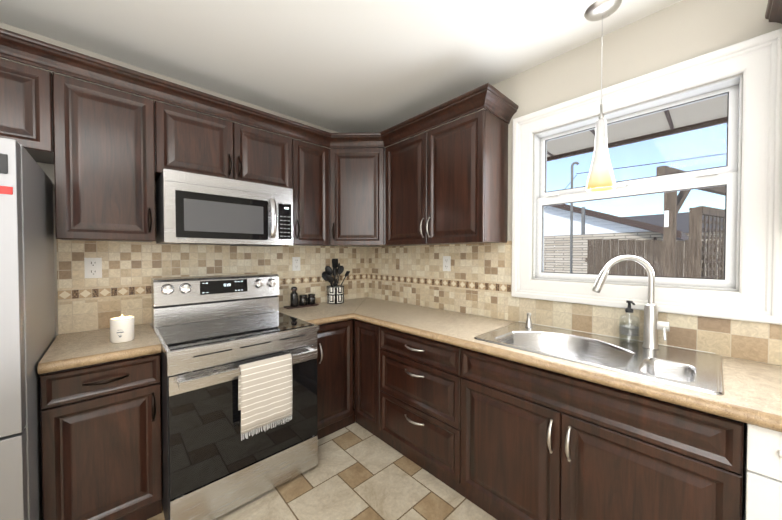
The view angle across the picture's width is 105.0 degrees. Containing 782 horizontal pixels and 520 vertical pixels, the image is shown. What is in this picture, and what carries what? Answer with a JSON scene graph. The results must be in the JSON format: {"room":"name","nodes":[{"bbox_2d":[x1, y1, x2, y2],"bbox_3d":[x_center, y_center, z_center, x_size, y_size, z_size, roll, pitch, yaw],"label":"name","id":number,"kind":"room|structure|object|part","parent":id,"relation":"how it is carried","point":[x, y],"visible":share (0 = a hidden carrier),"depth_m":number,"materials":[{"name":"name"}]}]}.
{"room":"kitchen","nodes":[
{"label":"kitchen","id":0,"kind":"room"},
{"bbox_2d":[0,22,363,385],"bbox_3d":[-1.890,0.027,1.818,4.620,2.735,0.160,-1,1,-43],"label":"wall","id":1,"kind":"structure","parent":0,"point":[47,169],"depth_m":1.82,"materials":[{"name":"beige paint"}]},
{"bbox_2d":[0,58,53,163],"bbox_3d":[-2.096,-0.722,1.256,0.930,0.392,0.361,-1,1,-43],"label":"upper cabinet","id":2,"kind":"object","parent":1,"relation":"attached to","point":[26,107],"visible":0.9,"depth_m":1.42,"materials":[{"name":"brown wood"}]},
{"bbox_2d":[52,72,155,241],"bbox_3d":[-1.609,-0.517,1.711,0.395,0.816,0.361,-1,1,-43],"label":"upper cabinet","id":3,"kind":"object","parent":1,"relation":"attached to","point":[104,160],"visible":1,"depth_m":1.59,"materials":[{"name":"brown wood"}]},
{"bbox_2d":[56,239,367,333],"bbox_3d":[-1.077,0.136,2.456,2.220,0.547,0.008,-1,1,-43],"label":"tile backsplash","id":4,"kind":"structure","parent":1,"relation":"attached to","point":[128,268],"depth_m":1.99,"materials":[{"name":"tile"}]},
{"bbox_2d":[84,258,101,277],"bbox_3d":[-1.779,0.047,1.793,0.074,0.122,0.008,-1,1,-43],"label":"electrical outlet","id":5,"kind":"object","parent":4,"relation":"attached to","point":[92,267],"visible":1,"depth_m":1.79,"materials":[{"name":"white plastic"}]},
{"bbox_2d":[292,257,299,270],"bbox_3d":[-0.839,0.035,2.664,0.074,0.122,0.008,-1,1,-43],"label":"electrical outlet","id":6,"kind":"object","parent":4,"relation":"attached to","point":[295,263],"visible":1,"depth_m":2.66,"materials":[{"name":"white plastic"}]},
{"bbox_2d":[154,101,292,188],"bbox_3d":[-1.157,-0.725,2.127,0.835,0.414,0.361,-1,1,-43],"label":"upper cabinet","id":7,"kind":"object","parent":1,"relation":"attached to","point":[187,140],"visible":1,"depth_m":1.96,"materials":[{"name":"brown wood"}]},
{"bbox_2d":[156,169,292,246],"bbox_3d":[-1.123,-0.308,2.071,0.752,0.414,0.500,-1,1,-43],"label":"microwave","id":8,"kind":"object","parent":7,"relation":"attached to","point":[196,209],"visible":1,"depth_m":1.87,"materials":[{"name":"grey metal"}]},
{"bbox_2d":[292,139,328,245],"bbox_3d":[-0.734,-0.531,2.523,0.317,0.816,0.361,-1,1,-43],"label":"upper cabinet","id":9,"kind":"object","parent":1,"relation":"attached to","point":[310,194],"visible":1,"depth_m":2.41,"materials":[{"name":"brown wood"}]},
{"bbox_2d":[147,386,496,519],"bbox_3d":[-0.271,1.394,0.096,4.300,0.060,4.600,-1,1,-43],"label":"floor","id":10,"kind":"structure","parent":0,"point":[358,472],"depth_m":1.73,"materials":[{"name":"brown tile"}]},
{"bbox_2d":[0,137,55,519],"bbox_3d":[-1.901,0.462,1.046,0.894,1.772,0.906,-1,1,-43],"label":"fridge","id":11,"kind":"object","parent":10,"relation":"on","point":[27,312],"visible":0.9,"depth_m":1.10,"materials":[{"name":"grey metal"}]},
{"bbox_2d":[40,353,161,519],"bbox_3d":[-1.522,0.902,1.614,0.407,0.872,0.657,-1,1,-43],"label":"base cabinet","id":12,"kind":"object","parent":10,"relation":"on","point":[101,442],"visible":0.92,"depth_m":1.39,"materials":[{"name":"brown wood"}]},
{"bbox_2d":[38,323,160,373],"bbox_3d":[-1.521,0.447,1.605,0.406,0.045,0.642,-1,1,-43],"label":"countertop","id":13,"kind":"structure","parent":12,"relation":"on","point":[85,348],"depth_m":1.46,"materials":[{"name":"laminate"}]},
{"bbox_2d":[110,314,133,342],"bbox_3d":[-1.408,0.353,1.573,0.096,0.142,0.098,-1,1,-43],"label":"candle jar","id":14,"kind":"object","parent":13,"relation":"on","point":[122,329],"visible":1,"depth_m":1.54,"materials":[{"name":"white ceramic"}]},
{"bbox_2d":[151,273,318,519],"bbox_3d":[-0.973,0.725,1.884,0.768,1.218,0.807,-1,1,-43],"label":"range","id":15,"kind":"object","parent":10,"relation":"on","point":[212,333],"visible":0.98,"depth_m":1.62,"materials":[{"name":"grey metal"}]},
{"bbox_2d":[238,353,292,440],"bbox_3d":[-0.675,0.726,1.627,0.274,0.383,0.054,-1,1,-43],"label":"hanging towel","id":16,"kind":"object","parent":15,"relation":"hanging from","point":[265,392],"visible":1,"depth_m":1.60,"materials":[{"name":"white fabric"}]},
{"bbox_2d":[316,319,354,439],"bbox_3d":[-0.628,0.888,2.443,0.492,0.872,0.657,-1,1,-43],"label":"base cabinet","id":17,"kind":"object","parent":10,"relation":"on","point":[335,409],"visible":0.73,"depth_m":2.25,"materials":[{"name":"brown wood"}]},
{"bbox_2d":[279,303,353,324],"bbox_3d":[-0.667,0.434,2.397,0.384,0.045,0.642,-1,1,-43],"label":"countertop","id":18,"kind":"structure","parent":17,"relation":"on","point":[320,314],"depth_m":2.31,"materials":[{"name":"laminate"}]},
{"bbox_2d":[284,287,318,308],"bbox_3d":[-0.784,0.317,2.627,0.285,0.180,0.105,-1,1,-43],"label":"tray","id":19,"kind":"object","parent":18,"relation":"on","point":[304,299],"visible":1,"depth_m":2.61,"materials":[{"name":"brown wood"}]},
{"bbox_2d":[354,320,385,442],"bbox_3d":[0.020,0.888,2.477,0.620,0.872,0.368,-1,1,-43],"label":"base cabinet","id":20,"kind":"object","parent":10,"relation":"on","point":[367,374],"visible":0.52,"depth_m":2.24,"materials":[{"name":"brown wood"}]},
{"bbox_2d":[380,327,465,497],"bbox_3d":[0.361,0.895,2.082,0.657,0.872,0.672,-1,1,-43],"label":"base cabinet","id":21,"kind":"object","parent":10,"relation":"on","point":[420,401],"visible":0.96,"depth_m":1.84,"materials":[{"name":"brown wood"}]},
{"bbox_2d":[460,348,743,519],"bbox_3d":[0.930,0.905,1.468,0.657,0.872,1.000,-1,1,-43],"label":"base cabinet","id":22,"kind":"object","parent":10,"relation":"on","point":[539,443],"visible":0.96,"depth_m":1.21,"materials":[{"name":"brown wood"}]},
{"bbox_2d":[318,297,781,431],"bbox_3d":[0.658,0.444,1.752,0.642,0.045,3.389,-1,1,-43],"label":"countertop","id":23,"kind":"structure","parent":22,"relation":"on","point":[752,395],"depth_m":1.20,"materials":[{"name":"laminate"}]},
{"bbox_2d":[322,259,349,303],"bbox_3d":[-0.524,0.195,2.802,0.278,0.417,0.178,-1,1,-43],"label":"crock","id":24,"kind":"object","parent":23,"relation":"on","point":[335,292],"visible":1,"depth_m":2.76,"materials":[{"name":"black plastic"}]},
{"bbox_2d":[474,255,724,394],"bbox_3d":[0.958,0.301,1.479,0.569,0.650,0.915,-1,1,-43],"label":"sink basin","id":25,"kind":"object","parent":23,"relation":"in","point":[649,357],"visible":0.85,"depth_m":1.44,"materials":[{"name":"silver metal"}]},
{"bbox_2d":[525,312,532,327],"bbox_3d":[0.847,0.372,1.852,0.076,0.086,0.047,-1,1,-43],"label":"soap dispenser","id":26,"kind":"object","parent":25,"relation":"on","point":[528,322],"depth_m":1.85,"materials":[{"name":"silver metal"}]},
{"bbox_3d":[1.204,0.313,1.518,0.087,0.215,0.081,-1,1,-43],"label":"soap bottle glass","id":27,"kind":"part","parent":25,"relation":"part of","materials":[{"name":"glass"}]},
{"bbox_2d":[591,255,669,349],"bbox_3d":[1.160,0.199,1.460,0.169,0.445,0.281,-1,1,-43],"label":"faucet","id":28,"kind":"object","parent":23,"relation":"on","point":[652,325],"depth_m":1.45,"materials":[{"name":"silver metal"}]},
{"bbox_2d":[742,423,781,519],"bbox_3d":[1.474,0.917,0.879,0.612,0.868,0.594,-1,1,-43],"label":"dishwasher","id":29,"kind":"object","parent":10,"relation":"on","point":[762,477],"visible":0.65,"depth_m":0.87,"materials":[{"name":"white metal"}]},
{"bbox_2d":[0,0,682,132],"bbox_3d":[-0.271,-1.260,0.051,4.300,0.100,4.600,-1,1,-43],"label":"ceiling","id":30,"kind":"structure","parent":0,"point":[351,66],"depth_m":1.71,"materials":[{"name":"white paint"}]},
{"bbox_2d":[584,0,621,191],"bbox_3d":[1.039,-0.793,1.481,0.152,0.883,0.152,-1,1,-43],"label":"lamp fixture","id":31,"kind":"object","parent":30,"relation":"hanging from","point":[597,10],"depth_m":1.46,"materials":[{"name":"white glass"}]},
{"bbox_3d":[1.039,-0.520,1.486,0.120,0.337,0.120,-1,1,-43],"label":"pendant lamp shade","id":32,"kind":"part","parent":31,"relation":"part of","materials":[{"name":"white glass"}]},
{"bbox_2d":[369,0,781,365],"bbox_3d":[1.364,0.031,1.589,0.160,2.735,4.600,-1,1,-43],"label":"wall","id":33,"kind":"structure","parent":0,"point":[681,31],"depth_m":1.55,"materials":[{"name":"beige paint"}]},
{"bbox_2d":[317,148,405,246],"bbox_3d":[-0.279,-0.535,2.744,0.661,0.816,0.655,-1,1,-43],"label":"upper cabinet","id":34,"kind":"object","parent":33,"relation":"attached to","point":[356,197],"visible":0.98,"depth_m":2.52,"materials":[{"name":"brown wood"}]},
{"bbox_2d":[0,0,781,147],"bbox_3d":[-0.110,-0.959,0.734,3.139,0.100,3.174,-1,1,-43],"label":"crown molding","id":35,"kind":"structure","parent":34,"relation":"attached to","point":[27,50],"depth_m":1.84,"materials":[{"name":"brown wood"}]},
{"bbox_2d":[385,109,507,245],"bbox_3d":[0.363,-0.527,2.273,0.361,0.816,0.907,-1,1,-43],"label":"upper cabinet","id":36,"kind":"object","parent":33,"relation":"attached to","point":[446,184],"visible":1,"depth_m":2.04,"materials":[{"name":"brown wood"}]},
{"bbox_2d":[368,241,781,365],"bbox_3d":[0.893,0.144,1.972,0.008,0.547,3.398,-1,1,-43],"label":"tile backsplash","id":37,"kind":"structure","parent":33,"relation":"attached to","point":[476,279],"depth_m":2.10,"materials":[{"name":"tile"}]},
{"bbox_2d":[443,256,450,270],"bbox_3d":[0.452,0.030,2.434,0.008,0.122,0.074,-1,1,-43],"label":"electrical outlet","id":38,"kind":"object","parent":37,"relation":"attached to","point":[446,263],"visible":1,"depth_m":2.43,"materials":[{"name":"white plastic"}]},
{"bbox_2d":[547,94,727,161],"bbox_3d":[1.708,-1.156,2.297,1.325,0.195,6.000,-1,1,-43],"label":"soffit","id":39,"kind":"structure","parent":33,"relation":"attached to","point":[712,117],"depth_m":2.46,"materials":[{"name":"brown"}]},
{"bbox_2d":[511,28,781,324],"bbox_3d":[1.259,-0.340,1.661,0.188,1.185,1.122,-1,1,-43],"label":"window","id":40,"kind":"structure","parent":33,"relation":"in","point":[757,63],"depth_m":1.41,"materials":[{"name":"white paint"}]},
{"bbox_3d":[1.277,-0.340,1.678,0.138,0.944,0.881,-1,1,-43],"label":"vinyl window frame","id":41,"kind":"part","parent":40,"relation":"part of","materials":[{"name":"white plastic"}]},
{"label":"outside","id":42,"kind":"structure","parent":0,"visible":0},
{"bbox_3d":[21.831,1.291,23.729,59.750,0.050,80.000,-1,1,-43],"label":"snow","id":43,"kind":"object","parent":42,"visible":0},
{"bbox_2d":[570,162,584,272],"bbox_3d":[4.896,-0.526,7.889,0.100,4.117,0.328,-1,1,-43],"label":"mast","id":44,"kind":"object","parent":43,"relation":"on","point":[571,225],"depth_m":7.95,"materials":[{"name":"grey"}]},
{"bbox_2d":[544,153,726,208],"bbox_3d":[8.299,-2.053,6.353,2.953,0.636,11.007,-1,1,-43],"label":"wires","id":45,"kind":"object","parent":44,"relation":"attached to","point":[649,164],"depth_m":6.77,"materials":[{"name":"black"}]},
{"bbox_2d":[544,204,688,275],"bbox_3d":[6.290,-0.911,15.007,6.350,4.647,12.200,-1,1,-43],"label":"neighbouring house","id":46,"kind":"structure","parent":43,"relation":"on","point":[613,230],"depth_m":10.50,"materials":[{"name":"brick"}]},
{"bbox_2d":[585,239,721,278],"bbox_3d":[5.322,0.550,6.087,0.070,2.027,2.400,-1,1,-43],"label":"fence","id":47,"kind":"object","parent":43,"relation":"on","point":[627,267],"depth_m":6.25,"materials":[{"name":"brown wood"}]},
{"bbox_2d":[623,209,724,278],"bbox_3d":[22.684,-1.601,15.810,11.600,6.000,16.300,-1,1,-43],"label":"houses","id":48,"kind":"structure","parent":43,"relation":"on","point":[682,223],"depth_m":16.95},
{"bbox_2d":[656,165,724,278],"bbox_3d":[6.084,0.064,5.461,4.282,3.020,0.350,0,1,-27],"label":"pergola","id":49,"kind":"object","parent":43,"relation":"on","point":[695,260],"depth_m":4.66,"materials":[{"name":"brown wood"}]}
]}

